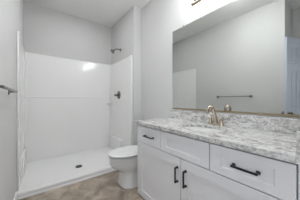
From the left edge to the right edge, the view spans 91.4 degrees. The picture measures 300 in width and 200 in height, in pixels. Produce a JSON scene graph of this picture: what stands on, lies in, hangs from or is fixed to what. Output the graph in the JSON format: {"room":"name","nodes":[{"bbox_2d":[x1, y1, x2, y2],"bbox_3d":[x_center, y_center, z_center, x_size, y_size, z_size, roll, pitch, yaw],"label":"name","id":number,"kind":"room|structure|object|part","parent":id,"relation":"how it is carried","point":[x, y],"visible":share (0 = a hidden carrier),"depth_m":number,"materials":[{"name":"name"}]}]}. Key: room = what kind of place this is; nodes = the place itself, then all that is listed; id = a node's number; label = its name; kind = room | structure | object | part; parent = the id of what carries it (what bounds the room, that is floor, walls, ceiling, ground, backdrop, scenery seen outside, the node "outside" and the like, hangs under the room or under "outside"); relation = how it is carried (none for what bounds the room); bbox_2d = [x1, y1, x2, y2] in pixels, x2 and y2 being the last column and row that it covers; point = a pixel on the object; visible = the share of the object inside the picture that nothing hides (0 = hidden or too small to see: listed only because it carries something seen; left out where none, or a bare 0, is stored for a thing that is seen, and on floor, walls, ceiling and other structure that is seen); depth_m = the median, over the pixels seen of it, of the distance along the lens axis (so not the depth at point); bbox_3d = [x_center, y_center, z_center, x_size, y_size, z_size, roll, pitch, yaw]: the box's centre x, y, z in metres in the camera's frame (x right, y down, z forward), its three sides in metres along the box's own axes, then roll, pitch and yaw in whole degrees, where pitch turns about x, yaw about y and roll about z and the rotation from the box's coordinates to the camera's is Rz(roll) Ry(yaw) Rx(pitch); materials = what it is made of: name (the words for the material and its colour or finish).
{"room":"bathroom","nodes":[
{"label":"bathroom","id":0,"kind":"room"},
{"bbox_2d":[0,0,23,199],"bbox_3d":[-1.604,-0.287,1.226,0.670,2.761,2.754,0,0,-37],"label":"wall","id":1,"kind":"structure","parent":0,"point":[11,11],"depth_m":1.26,"materials":[{"name":"white paint"}]},
{"bbox_2d":[0,85,17,94],"bbox_3d":[-0.960,-0.068,0.982,0.060,0.048,0.683,0,0,-37],"label":"towel bar","id":2,"kind":"object","parent":1,"relation":"attached to","point":[10,90],"visible":1,"depth_m":0.94,"materials":[{"name":"silver metal"}]},
{"bbox_3d":[-0.941,-0.068,0.996,0.014,0.014,0.615,0,0,-37],"label":"rail","id":3,"kind":"part","parent":2,"relation":"part of","materials":[{"name":"silver metal"}]},
{"bbox_2d":[18,169,115,199],"bbox_3d":[-0.843,1.083,2.059,1.515,0.018,0.038,0,0,-37],"label":"trim","id":4,"kind":"structure","parent":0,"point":[66,184],"depth_m":1.85,"materials":[{"name":"white paint"}]},
{"bbox_2d":[24,0,110,63],"bbox_3d":[-1.425,-0.289,3.028,1.796,2.761,0.100,0,0,-37],"label":"wall","id":5,"kind":"structure","parent":0,"point":[47,31],"depth_m":2.80,"materials":[{"name":"white paint"}]},
{"bbox_2d":[17,170,144,199],"bbox_3d":[-0.233,1.144,0.907,2.466,0.100,4.924,0,0,-37],"label":"floor","id":6,"kind":"structure","parent":0,"point":[106,186],"depth_m":1.75,"materials":[{"name":"tile"}]},
{"bbox_2d":[17,31,132,198],"bbox_3d":[-1.172,0.144,2.480,1.533,1.897,1.076,0,0,-37],"label":"shower enclosure","id":7,"kind":"object","parent":6,"relation":"on","point":[70,117],"visible":0.91,"depth_m":2.69,"materials":[{"name":"white plastic"}]},
{"bbox_2d":[114,91,120,98],"bbox_3d":[-0.687,-0.103,2.994,0.104,0.166,0.166,0,0,-37],"label":"shower valve","id":8,"kind":"object","parent":7,"relation":"attached to","point":[118,94],"visible":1,"depth_m":2.99,"materials":[{"name":"silver metal"}]},
{"bbox_2d":[108,145,137,189],"bbox_3d":[-0.178,0.735,2.023,0.800,0.715,0.416,0,0,-37],"label":"toilet","id":9,"kind":"object","parent":6,"relation":"on","point":[123,159],"visible":0.45,"depth_m":1.81,"materials":[{"name":"white ceramic"}]},
{"bbox_3d":[-0.284,0.674,1.942,0.533,0.022,0.366,0,0,-37],"label":"lid","id":10,"kind":"part","parent":9,"relation":"part of","materials":[{"name":"white plastic"}]},
{"bbox_3d":[-0.287,0.709,1.940,0.521,0.010,0.364,0,0,-37],"label":"seat","id":11,"kind":"part","parent":9,"relation":"part of","materials":[{"name":"white plastic"}]},
{"bbox_2d":[138,125,299,199],"bbox_3d":[0.476,0.688,1.339,0.610,0.812,1.349,0,0,-37],"label":"vanity cabinet","id":12,"kind":"object","parent":6,"relation":"on","point":[171,166],"visible":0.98,"depth_m":1.02,"materials":[{"name":"white paint"}]},
{"bbox_3d":[-0.015,0.383,1.558,0.020,0.179,0.401,0,0,-37],"label":"drawer","id":13,"kind":"part","parent":12,"relation":"part of","materials":[{"name":"white paint"}]},
{"bbox_3d":[0.060,0.780,1.460,0.020,0.602,0.649,0,0,-37],"label":"cabinet door","id":14,"kind":"part","parent":12,"relation":"part of","materials":[{"name":"white paint"}]},
{"bbox_3d":[0.215,0.618,1.209,0.036,0.134,0.018,0,0,-37],"label":"bar pull","id":15,"kind":"part","parent":12,"relation":"part of","materials":[{"name":"black metal"}]},
{"bbox_3d":[0.268,0.618,1.140,0.036,0.134,0.018,0,0,-37],"label":"bar pull","id":16,"kind":"part","parent":12,"relation":"part of","materials":[{"name":"black metal"}]},
{"bbox_2d":[134,110,299,164],"bbox_3d":[0.469,0.209,1.364,0.592,0.144,1.400,0,0,-37],"label":"countertop","id":17,"kind":"structure","parent":12,"relation":"on","point":[273,137],"depth_m":1.12,"materials":[{"name":"grey stone"}]},
{"bbox_2d":[184,127,223,131],"bbox_3d":[0.479,0.358,1.337,0.338,0.152,0.469,0,0,-37],"label":"sink","id":18,"kind":"object","parent":17,"relation":"in","point":[193,128],"visible":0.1,"depth_m":1.49,"materials":[{"name":"white ceramic"}]},
{"bbox_2d":[206,105,223,125],"bbox_3d":[0.601,0.149,1.422,0.192,0.199,0.167,0,0,-37],"label":"faucet","id":19,"kind":"object","parent":17,"relation":"on","point":[215,120],"visible":0.99,"depth_m":1.43,"materials":[{"name":"silver metal"}]},
{"bbox_3d":[0.600,0.141,1.421,0.189,0.183,0.050,0,0,-37],"label":"spout","id":20,"kind":"part","parent":19,"relation":"part of","materials":[{"name":"silver metal"}]},
{"bbox_3d":[0.656,0.238,1.464,0.054,0.021,0.164,0,0,-37],"label":"plate","id":21,"kind":"part","parent":19,"relation":"part of","materials":[{"name":"silver metal"}]},
{"bbox_3d":[0.463,0.781,0.930,0.020,0.602,0.667,0,0,-37],"label":"cabinet door","id":22,"kind":"part","parent":12,"relation":"part of","materials":[{"name":"white paint"}]},
{"bbox_3d":[0.519,0.383,0.808,0.036,0.018,0.140,0,0,-37],"label":"bar pull","id":23,"kind":"part","parent":12,"relation":"part of","materials":[{"name":"black metal"}]},
{"bbox_3d":[0.539,0.384,0.829,0.020,0.179,0.415,0,0,-37],"label":"drawer","id":24,"kind":"part","parent":12,"relation":"part of","materials":[{"name":"white paint"}]},
{"bbox_2d":[25,0,150,26],"bbox_3d":[-0.233,-1.717,0.904,2.466,0.100,4.924,0,0,-37],"label":"ceiling","id":25,"kind":"structure","parent":0,"point":[104,12],"depth_m":2.64,"materials":[{"name":"white paint"}]},
{"bbox_2d":[111,6,140,144],"bbox_3d":[-0.524,-0.289,3.029,0.160,2.761,0.990,0,0,-37],"label":"wall","id":26,"kind":"structure","parent":0,"point":[126,32],"depth_m":2.66,"materials":[{"name":"white paint"}]},
{"bbox_2d":[141,0,299,119],"bbox_3d":[0.739,-0.287,1.581,0.100,2.761,4.824,0,0,-37],"label":"wall","id":27,"kind":"structure","parent":0,"point":[159,18],"depth_m":2.24,"materials":[{"name":"white paint"}]},
{"bbox_2d":[191,0,202,6],"bbox_3d":[0.726,-1.181,1.357,0.190,0.242,0.845,0,0,-37],"label":"vanity light","id":28,"kind":"object","parent":27,"relation":"attached to","point":[195,2],"visible":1,"depth_m":1.61,"materials":[{"name":"silver metal"}]},
{"bbox_2d":[169,110,299,133],"bbox_3d":[0.691,0.193,1.545,0.019,0.112,1.376,0,0,-37],"label":"backsplash","id":29,"kind":"structure","parent":27,"relation":"attached to","point":[283,125],"depth_m":1.29,"materials":[{"name":"grey stone"}]},
{"bbox_2d":[172,0,299,116],"bbox_3d":[0.713,-0.421,1.523,0.012,1.089,1.319,0,0,-37],"label":"mirror","id":30,"kind":"object","parent":27,"relation":"attached to","point":[241,56],"visible":1,"depth_m":1.36,"materials":[{"name":"silver mirror"}]}
]}

